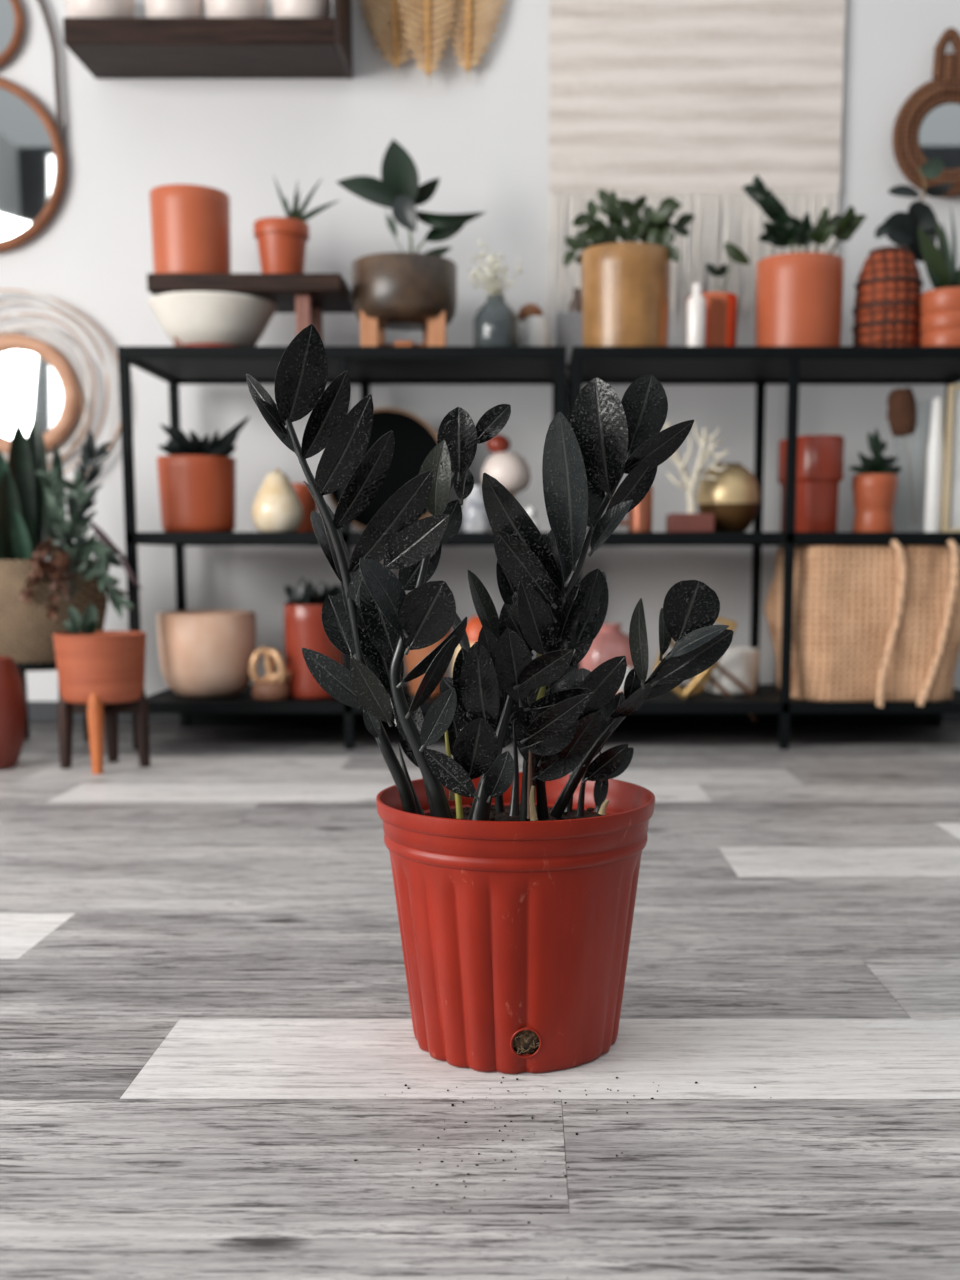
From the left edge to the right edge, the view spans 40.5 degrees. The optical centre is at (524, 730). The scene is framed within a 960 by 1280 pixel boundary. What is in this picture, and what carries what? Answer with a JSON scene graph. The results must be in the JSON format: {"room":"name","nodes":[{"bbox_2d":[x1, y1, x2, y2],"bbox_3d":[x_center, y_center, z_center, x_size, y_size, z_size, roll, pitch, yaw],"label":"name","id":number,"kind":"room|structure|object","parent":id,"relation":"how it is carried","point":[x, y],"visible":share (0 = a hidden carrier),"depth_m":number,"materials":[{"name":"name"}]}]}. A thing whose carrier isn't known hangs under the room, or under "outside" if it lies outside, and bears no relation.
{"room":"plant shop","nodes":[
{"label":"plant shop","id":0,"kind":"room"},
{"bbox_2d":[0,560,107,670],"bbox_3d":[-1.111,-0.266,2.961,0.310,0.245,0.310,0,7,0],"label":"woven basket","id":1,"kind":"object","parent":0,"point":[26,632],"depth_m":2.83,"materials":[{"name":"beige wicker"}]},
{"bbox_2d":[0,723,959,1279],"bbox_3d":[0.000,0.355,0.831,8.400,0.080,5.385,0,8,0],"label":"floor","id":2,"kind":"structure","parent":0,"point":[202,959],"depth_m":1.14,"materials":[{"name":"grey wood"}]},
{"bbox_2d":[0,656,26,769],"bbox_3d":[-1.090,-0.036,2.638,0.150,0.224,0.150,0,8,0],"label":"flower pot","id":3,"kind":"object","parent":2,"relation":"on","point":[13,707],"visible":1,"depth_m":2.61,"materials":[{"name":"red ceramic"}]},
{"bbox_2d":[0,420,107,739],"bbox_3d":[-1.111,-0.334,2.952,0.310,0.732,0.310,0,8,0],"label":"potted plant","id":4,"kind":"object","parent":2,"relation":"on","point":[26,632],"visible":0.56,"depth_m":2.86,"materials":[{"name":"green plant"}]},
{"bbox_2d":[52,604,149,773],"bbox_3d":[-0.855,-0.090,2.631,0.181,0.333,0.181,0,8,0],"label":"planter","id":5,"kind":"object","parent":2,"relation":"on","point":[101,674],"visible":1,"depth_m":2.57,"materials":[{"name":"ceramic"}]},
{"bbox_2d":[20,430,141,618],"bbox_3d":[-0.959,-0.441,2.766,0.278,0.404,0.100,0,8,0],"label":"trailing plant","id":6,"kind":"object","parent":5,"relation":"in","point":[79,552],"visible":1,"depth_m":2.76,"materials":[{"name":"green plant"}]},
{"bbox_2d":[118,346,565,749],"bbox_3d":[-0.393,-0.419,3.051,0.962,0.874,0.420,0,8,0],"label":"shelving unit","id":7,"kind":"object","parent":2,"relation":"on","point":[366,366],"visible":0.52,"depth_m":2.89,"materials":[{"name":"black metal"}]},
{"bbox_2d":[157,416,249,531],"bbox_3d":[-0.754,-0.590,3.001,0.184,0.266,0.177,-6,9,-37],"label":"potted plant","id":8,"kind":"object","parent":7,"relation":"on","point":[197,478],"visible":0.95,"depth_m":2.94,"materials":[{"name":"green plant"}]},
{"bbox_2d":[156,610,255,697],"bbox_3d":[-0.737,-0.180,3.022,0.225,0.193,0.225,0,8,0],"label":"flower pot","id":9,"kind":"object","parent":7,"relation":"on","point":[203,653],"visible":0.98,"depth_m":2.93,"materials":[{"name":"beige ceramic"}]},
{"bbox_2d":[148,291,276,345],"bbox_3d":[-0.703,-0.904,2.937,0.284,0.117,0.284,0,8,0],"label":"bowl","id":10,"kind":"object","parent":7,"relation":"on","point":[196,318],"visible":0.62,"depth_m":2.84,"materials":[{"name":"white ceramic"}]},
{"bbox_2d":[147,273,353,345],"bbox_3d":[-0.612,-0.931,2.964,0.422,0.164,0.260,0,8,0],"label":"display riser","id":11,"kind":"object","parent":7,"relation":"on","point":[307,295],"visible":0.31,"depth_m":2.83,"materials":[{"name":"brown wood"}]},
{"bbox_2d":[150,184,230,272],"bbox_3d":[-0.752,-1.107,2.931,0.175,0.194,0.175,0,8,0],"label":"flower pot","id":12,"kind":"object","parent":11,"relation":"on","point":[190,224],"visible":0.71,"depth_m":2.86,"materials":[{"name":"ceramic"}]},
{"bbox_2d":[253,176,339,272],"bbox_3d":[-0.516,-1.135,2.937,0.193,0.249,0.124,0,8,0],"label":"potted plant","id":13,"kind":"object","parent":11,"relation":"on","point":[281,241],"visible":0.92,"depth_m":2.90,"materials":[{"name":"green plant"}]},
{"bbox_2d":[249,647,291,699],"bbox_3d":[-0.576,-0.132,2.948,0.086,0.118,0.084,2,8,18],"label":"ornament","id":14,"kind":"object","parent":7,"relation":"on","point":[273,686],"visible":1,"depth_m":2.93,"materials":[{"name":"beige metal"}]},
{"bbox_2d":[252,468,302,531],"bbox_3d":[-0.562,-0.522,2.947,0.115,0.145,0.115,0,8,0],"label":"vase","id":15,"kind":"object","parent":7,"relation":"on","point":[276,507],"visible":0.91,"depth_m":2.91,"materials":[{"name":"beige ceramic"}]},
{"bbox_2d":[291,483,317,531],"bbox_3d":[-0.532,-0.528,3.098,0.081,0.118,0.081,0,8,0],"label":"terracotta cup","id":16,"kind":"object","parent":7,"relation":"on","point":[307,501],"visible":0.24,"depth_m":3.06,"materials":[{"name":"orange ceramic"}]},
{"bbox_2d":[284,578,342,698],"bbox_3d":[-0.487,-0.218,3.006,0.136,0.274,0.161,-1,8,-9],"label":"potted plant","id":17,"kind":"object","parent":7,"relation":"on","point":[303,626],"visible":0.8,"depth_m":2.95,"materials":[{"name":"green plant"}]},
{"bbox_2d":[328,408,437,529],"bbox_3d":[-0.336,-0.628,3.139,0.304,0.302,0.040,0,8,0],"label":"round platter","id":18,"kind":"object","parent":7,"relation":"on","point":[414,439],"visible":0.26,"depth_m":3.14,"materials":[{"name":"black stone"}]},
{"bbox_2d":[336,139,485,345],"bbox_3d":[-0.252,-1.086,2.930,0.288,0.480,0.238,5,9,31],"label":"potted plant","id":19,"kind":"object","parent":7,"relation":"on","point":[397,291],"visible":0.94,"depth_m":2.89,"materials":[{"name":"green plant"}]},
{"bbox_2d":[405,626,452,694],"bbox_3d":[-0.230,-0.192,3.051,0.133,0.211,0.133,0,8,0],"label":"flower pot","id":20,"kind":"object","parent":7,"relation":"on","point":[414,657],"visible":0.19,"depth_m":3.02,"materials":[{"name":"orange ceramic"}]},
{"bbox_2d":[452,616,481,670],"bbox_3d":[-0.113,-0.173,3.003,0.111,0.185,0.111,0,8,0],"label":"lidded jar","id":21,"kind":"object","parent":7,"relation":"on","point":[474,626],"visible":0.25,"depth_m":2.96,"materials":[{"name":"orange ceramic"}]},
{"bbox_2d":[462,486,491,531],"bbox_3d":[-0.109,-0.504,2.959,0.068,0.106,0.068,0,8,0],"label":"ceramic jug","id":22,"kind":"object","parent":7,"relation":"on","point":[474,516],"visible":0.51,"depth_m":2.93,"materials":[{"name":"white ceramic"}]},
{"bbox_2d":[468,238,522,345],"bbox_3d":[-0.067,-0.964,2.885,0.124,0.249,0.195,0,8,0],"label":"bottle vase","id":23,"kind":"object","parent":7,"relation":"on","point":[495,323],"visible":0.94,"depth_m":2.89,"materials":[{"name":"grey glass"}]},
{"bbox_2d":[473,294,518,345],"bbox_3d":[-0.065,-0.910,2.926,0.103,0.133,0.103,0,7,0],"label":"bottle","id":24,"kind":"object","parent":23,"relation":"on","point":[495,323],"depth_m":2.89,"materials":[{"name":"blue glass"}]},
{"bbox_2d":[481,435,530,496],"bbox_3d":[-0.044,-0.575,3.031,0.116,0.227,0.116,0,8,0],"label":"ornament","id":25,"kind":"object","parent":7,"relation":"on","point":[510,469],"visible":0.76,"depth_m":2.99,"materials":[{"name":"beige ceramic"}]},
{"bbox_2d":[517,303,551,345],"bbox_3d":[0.022,-0.920,3.006,0.080,0.132,0.078,0,8,0],"label":"lidded jar","id":26,"kind":"object","parent":7,"relation":"on","point":[534,330],"visible":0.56,"depth_m":2.98,"materials":[{"name":"white ceramic"}]},
{"bbox_2d":[532,519,538,529],"bbox_3d":[0.018,-0.467,2.964,0.028,0.031,0.028,0,8,0],"label":"ornament","id":27,"kind":"object","parent":7,"relation":"on","point":[534,521],"visible":0.31,"depth_m":2.96,"materials":[{"name":"white ceramic"}]},
{"bbox_2d":[525,506,536,518],"bbox_3d":[0.013,-0.496,2.961,0.028,0.031,0.028,0,8,0],"label":"ornament","id":28,"kind":"object","parent":27,"relation":"on","point":[531,511],"visible":0.67,"depth_m":2.95,"materials":[{"name":"white ceramic"}]},
{"bbox_2d":[246,324,733,1073],"bbox_3d":[-0.029,-0.022,1.082,0.317,0.601,0.272,-6,9,-36],"label":"potted plant","id":29,"kind":"object","parent":2,"relation":"on","point":[515,891],"visible":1,"depth_m":1.05,"materials":[{"name":"black plant"}]},
{"bbox_2d":[333,1077,770,1278],"bbox_3d":[-0.004,0.295,0.974,0.277,0.002,0.322,5,9,33],"label":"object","id":30,"kind":"object","parent":2,"relation":"on","point":[502,1077],"visible":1,"depth_m":0.96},
{"bbox_2d":[565,346,959,749],"bbox_3d":[0.580,-0.419,3.051,0.956,0.874,0.420,0,8,0],"label":"shelving unit","id":31,"kind":"object","parent":2,"relation":"on","point":[760,366],"visible":0.6,"depth_m":2.89,"materials":[{"name":"black metal"}]},
{"bbox_2d":[556,288,582,369],"bbox_3d":[0.123,-0.955,3.082,0.100,0.180,0.080,0,8,0],"label":"box","id":32,"kind":"object","parent":31,"relation":"on","point":[568,324],"visible":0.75,"depth_m":3.05,"materials":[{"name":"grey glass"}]},
{"bbox_2d":[568,288,581,311],"bbox_3d":[0.123,-1.015,3.074,0.042,0.060,0.042,0,7,0],"label":"bottle","id":33,"kind":"object","parent":32,"relation":"on","point":[575,305],"depth_m":3.06,"materials":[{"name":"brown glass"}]},
{"bbox_2d":[580,623,633,671],"bbox_3d":[0.196,-0.168,3.044,0.145,0.164,0.145,0,8,0],"label":"vase","id":34,"kind":"object","parent":31,"relation":"on","point":[610,642],"visible":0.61,"depth_m":2.99,"materials":[{"name":"pink ceramic"}]},
{"bbox_2d":[616,667,632,693],"bbox_3d":[0.213,-0.108,2.951,0.068,0.070,0.068,0,8,0],"label":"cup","id":35,"kind":"object","parent":31,"relation":"on","point":[628,669],"visible":0.12,"depth_m":2.92,"materials":[{"name":"white ceramic"}]},
{"bbox_2d":[563,189,693,345],"bbox_3d":[0.234,-1.038,2.929,0.296,0.385,0.202,0,8,0],"label":"potted plant","id":36,"kind":"object","parent":31,"relation":"on","point":[626,284],"visible":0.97,"depth_m":2.87,"materials":[{"name":"green plant"}]},
{"bbox_2d":[612,486,652,531],"bbox_3d":[0.242,-0.504,2.959,0.097,0.106,0.057,0,8,0],"label":"copper mug","id":37,"kind":"object","parent":31,"relation":"on","point":[639,517],"visible":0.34,"depth_m":2.94,"materials":[{"name":"orange metal"}]},
{"bbox_2d":[653,617,736,697],"bbox_3d":[0.371,-0.168,2.949,0.174,0.186,0.137,-4,9,-29],"label":"ornament","id":38,"kind":"object","parent":31,"relation":"on","point":[689,691],"visible":0.38,"depth_m":2.94,"materials":[{"name":"gold metal"}]},
{"bbox_2d":[662,421,728,531],"bbox_3d":[0.376,-0.577,2.920,0.160,0.262,0.090,0,8,0],"label":"ornament","id":39,"kind":"object","parent":31,"relation":"on","point":[691,521],"visible":0.8,"depth_m":2.91,"materials":[{"name":"white coral"},{"name":"painted reddish base"}]},
{"bbox_2d":[687,283,705,345],"bbox_3d":[0.377,-0.907,2.856,0.041,0.144,0.041,0,8,0],"label":"bottle","id":40,"kind":"object","parent":31,"relation":"on","point":[696,304],"visible":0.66,"depth_m":2.84,"materials":[{"name":"white ceramic"}]},
{"bbox_2d":[686,243,749,345],"bbox_3d":[0.427,-0.977,2.956,0.124,0.257,0.118,7,10,42],"label":"potted plant","id":41,"kind":"object","parent":31,"relation":"on","point":[721,307],"visible":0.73,"depth_m":2.92,"materials":[{"name":"green plant"}]},
{"bbox_2d":[686,292,737,345],"bbox_3d":[0.425,-0.918,2.966,0.118,0.138,0.118,0,7,0],"label":"copper cup","id":42,"kind":"object","parent":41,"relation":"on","point":[721,307],"depth_m":2.91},
{"bbox_2d":[696,463,759,531],"bbox_3d":[0.472,-0.540,3.025,0.146,0.161,0.146,0,8,0],"label":"round vase","id":43,"kind":"object","parent":31,"relation":"on","point":[733,497],"visible":0.84,"depth_m":2.97,"materials":[{"name":"gold metal"}]},
{"bbox_2d":[705,647,758,720],"bbox_3d":[0.489,-0.111,3.087,0.132,0.167,0.138,0,8,0],"label":"pot","id":44,"kind":"object","parent":31,"relation":"on","point":[736,671],"visible":0.74,"depth_m":3.03,"materials":[{"name":"white ceramic"}]},
{"bbox_2d":[778,439,785,531],"bbox_3d":[0.657,-0.579,3.091,0.111,0.221,0.111,0,8,0],"label":"vase","id":45,"kind":"object","parent":31,"relation":"on","point":[782,443],"visible":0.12,"depth_m":3.07,"materials":[{"name":"red ceramic"}]},
{"bbox_2d":[742,175,866,345],"bbox_3d":[0.628,-1.048,2.930,0.221,0.404,0.202,-6,9,-38],"label":"potted plant","id":46,"kind":"object","parent":31,"relation":"on","point":[799,295],"visible":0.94,"depth_m":2.88,"materials":[{"name":"green plant"}]},
{"bbox_2d":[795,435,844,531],"bbox_3d":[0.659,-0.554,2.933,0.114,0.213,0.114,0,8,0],"label":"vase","id":47,"kind":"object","parent":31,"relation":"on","point":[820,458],"visible":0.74,"depth_m":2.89,"materials":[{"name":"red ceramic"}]},
{"bbox_2d":[764,539,959,706],"bbox_3d":[0.790,-0.260,3.045,0.416,0.369,0.395,0,8,0],"label":"basket","id":48,"kind":"object","parent":31,"relation":"on","point":[879,624],"visible":0.94,"depth_m":2.87,"materials":[{"name":"wicker"}]},
{"bbox_2d":[848,428,901,531],"bbox_3d":[0.796,-0.565,2.946,0.107,0.232,0.108,4,8,26],"label":"potted plant","id":49,"kind":"object","parent":31,"relation":"on","point":[874,494],"visible":0.98,"depth_m":2.92,"materials":[{"name":"green plant"}]},
{"bbox_2d":[852,158,951,345],"bbox_3d":[0.844,-1.059,2.919,0.204,0.429,0.157,3,8,19],"label":"potted plant","id":50,"kind":"object","parent":31,"relation":"on","point":[886,310],"visible":0.98,"depth_m":2.88,"materials":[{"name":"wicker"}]},
{"bbox_2d":[886,387,930,531],"bbox_3d":[0.880,-0.622,2.998,0.078,0.329,0.142,5,9,33],"label":"glass vase","id":51,"kind":"object","parent":31,"relation":"on","point":[908,417],"visible":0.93,"depth_m":2.99,"materials":[{"name":"glass"}]},
{"bbox_2d":[924,398,944,531],"bbox_3d":[0.930,-0.601,2.947,0.038,0.301,0.038,0,8,0],"label":"vase","id":52,"kind":"object","parent":31,"relation":"on","point":[934,469],"visible":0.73,"depth_m":2.94,"materials":[{"name":"white ceramic"}]},
{"bbox_2d":[918,207,959,345],"bbox_3d":[0.945,-1.001,2.874,0.133,0.326,0.133,4,9,30],"label":"potted plant","id":53,"kind":"object","parent":31,"relation":"on","point":[940,306],"visible":0.95,"depth_m":2.85,"materials":[{"name":"green plant"}]},
{"bbox_2d":[942,384,959,531],"bbox_3d":[1.038,-0.611,2.925,0.180,0.328,0.020,0,8,0],"label":"framed board","id":54,"kind":"object","parent":31,"relation":"on","point":[950,520],"visible":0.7,"depth_m":2.92,"materials":[{"name":"white wood"}]},
{"bbox_2d":[0,0,959,700],"bbox_3d":[0.000,-1.516,3.237,8.400,3.000,0.126,0,8,0],"label":"wall","id":55,"kind":"structure","parent":0,"point":[485,137],"depth_m":3.22,"materials":[{"name":"white paint"}]},
{"bbox_2d":[0,0,23,66],"bbox_3d":[-1.336,-1.724,3.152,0.241,0.241,0.022,0,8,0],"label":"round mirror","id":56,"kind":"object","parent":55,"relation":"attached to","point":[11,11],"visible":1,"depth_m":3.15,"materials":[{"name":"brown metal"}]},
{"bbox_2d":[0,0,14,53],"bbox_3d":[-1.336,-1.724,3.152,0.220,0.220,0.008,0,7,0],"label":"mirror glass","id":57,"kind":"object","parent":56,"relation":"attached to","point":[7,7],"depth_m":3.15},
{"bbox_2d":[0,0,65,251],"bbox_3d":[-1.340,-1.532,3.177,0.421,0.700,0.026,0,8,0],"label":"round mirror","id":58,"kind":"object","parent":55,"relation":"attached to","point":[32,152],"visible":1,"depth_m":3.19,"materials":[{"name":"mirror glass"},{"name":"brown wood"},{"name":"dark leather"}]},
{"bbox_2d":[0,289,120,489],"bbox_3d":[-1.267,-0.838,3.259,0.528,0.519,0.040,0,8,0],"label":"round mirror","id":59,"kind":"object","parent":55,"relation":"attached to","point":[37,382],"visible":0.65,"depth_m":3.25,"materials":[{"name":"beige wood"}]},
{"bbox_2d":[63,0,352,78],"bbox_3d":[-0.738,-1.692,3.064,0.632,0.218,0.218,0,8,0],"label":"wall shelf","id":60,"kind":"object","parent":55,"relation":"attached to","point":[108,48],"visible":1,"depth_m":3.00,"materials":[{"name":"brown wood"}]},
{"bbox_2d":[64,0,134,17],"bbox_3d":[-0.995,-1.699,3.044,0.159,0.120,0.159,0,8,0],"label":"pot","id":61,"kind":"object","parent":60,"relation":"on","point":[74,8],"visible":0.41,"depth_m":2.99,"materials":[{"name":"ceramic"}]},
{"bbox_2d":[144,0,203,17],"bbox_3d":[-0.822,-1.699,3.044,0.136,0.120,0.136,0,8,0],"label":"pot","id":62,"kind":"object","parent":60,"relation":"on","point":[154,8],"visible":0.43,"depth_m":3.00,"materials":[{"name":"ceramic"}]},
{"bbox_2d":[204,0,265,17],"bbox_3d":[-0.678,-1.699,3.044,0.143,0.120,0.143,0,8,0],"label":"pot","id":63,"kind":"object","parent":60,"relation":"on","point":[214,8],"visible":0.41,"depth_m":3.00,"materials":[{"name":"ceramic"}]},
{"bbox_2d":[272,0,330,17],"bbox_3d":[-0.523,-1.699,3.044,0.138,0.120,0.138,0,8,0],"label":"pot","id":64,"kind":"object","parent":60,"relation":"on","point":[281,8],"visible":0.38,"depth_m":3.00,"materials":[{"name":"ceramic"}]},
{"bbox_2d":[360,0,424,77],"bbox_3d":[-0.320,-1.849,3.130,0.190,0.525,0.034,0,8,0],"label":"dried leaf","id":65,"kind":"object","parent":55,"relation":"attached to","point":[395,29],"visible":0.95,"depth_m":3.14,"materials":[{"name":"beige plant"}]},
{"bbox_2d":[396,0,455,85],"bbox_3d":[-0.237,-1.816,3.107,0.148,0.521,0.034,0,8,0],"label":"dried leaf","id":66,"kind":"object","parent":55,"relation":"attached to","point":[427,5],"visible":1,"depth_m":3.12,"materials":[{"name":"beige plant"}]},
{"bbox_2d":[446,0,505,81],"bbox_3d":[-0.115,-1.840,3.131,0.168,0.525,0.034,0,8,0],"label":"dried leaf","id":67,"kind":"object","parent":55,"relation":"attached to","point":[468,9],"visible":0.94,"depth_m":3.14,"materials":[{"name":"beige plant"}]},
{"bbox_2d":[28,701,959,722],"bbox_3d":[0.000,-0.050,3.385,8.400,0.055,0.014,0,8,0],"label":"baseboard","id":68,"kind":"structure","parent":55,"relation":"attached to","point":[39,711],"depth_m":3.38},
{"bbox_2d":[892,27,959,196],"bbox_3d":[1.037,-1.504,3.164,0.280,0.390,0.036,0,8,0],"label":"mirror","id":69,"kind":"object","parent":55,"relation":"attached to","point":[926,127],"visible":0.89,"depth_m":3.16,"materials":[{"name":"brown wicker"}]},
{"bbox_2d":[919,103,959,168],"bbox_3d":[1.037,-1.450,3.173,0.168,0.168,0.006,0,7,0],"label":"mirror glass","id":70,"kind":"object","parent":69,"relation":"attached to","point":[939,123],"depth_m":3.17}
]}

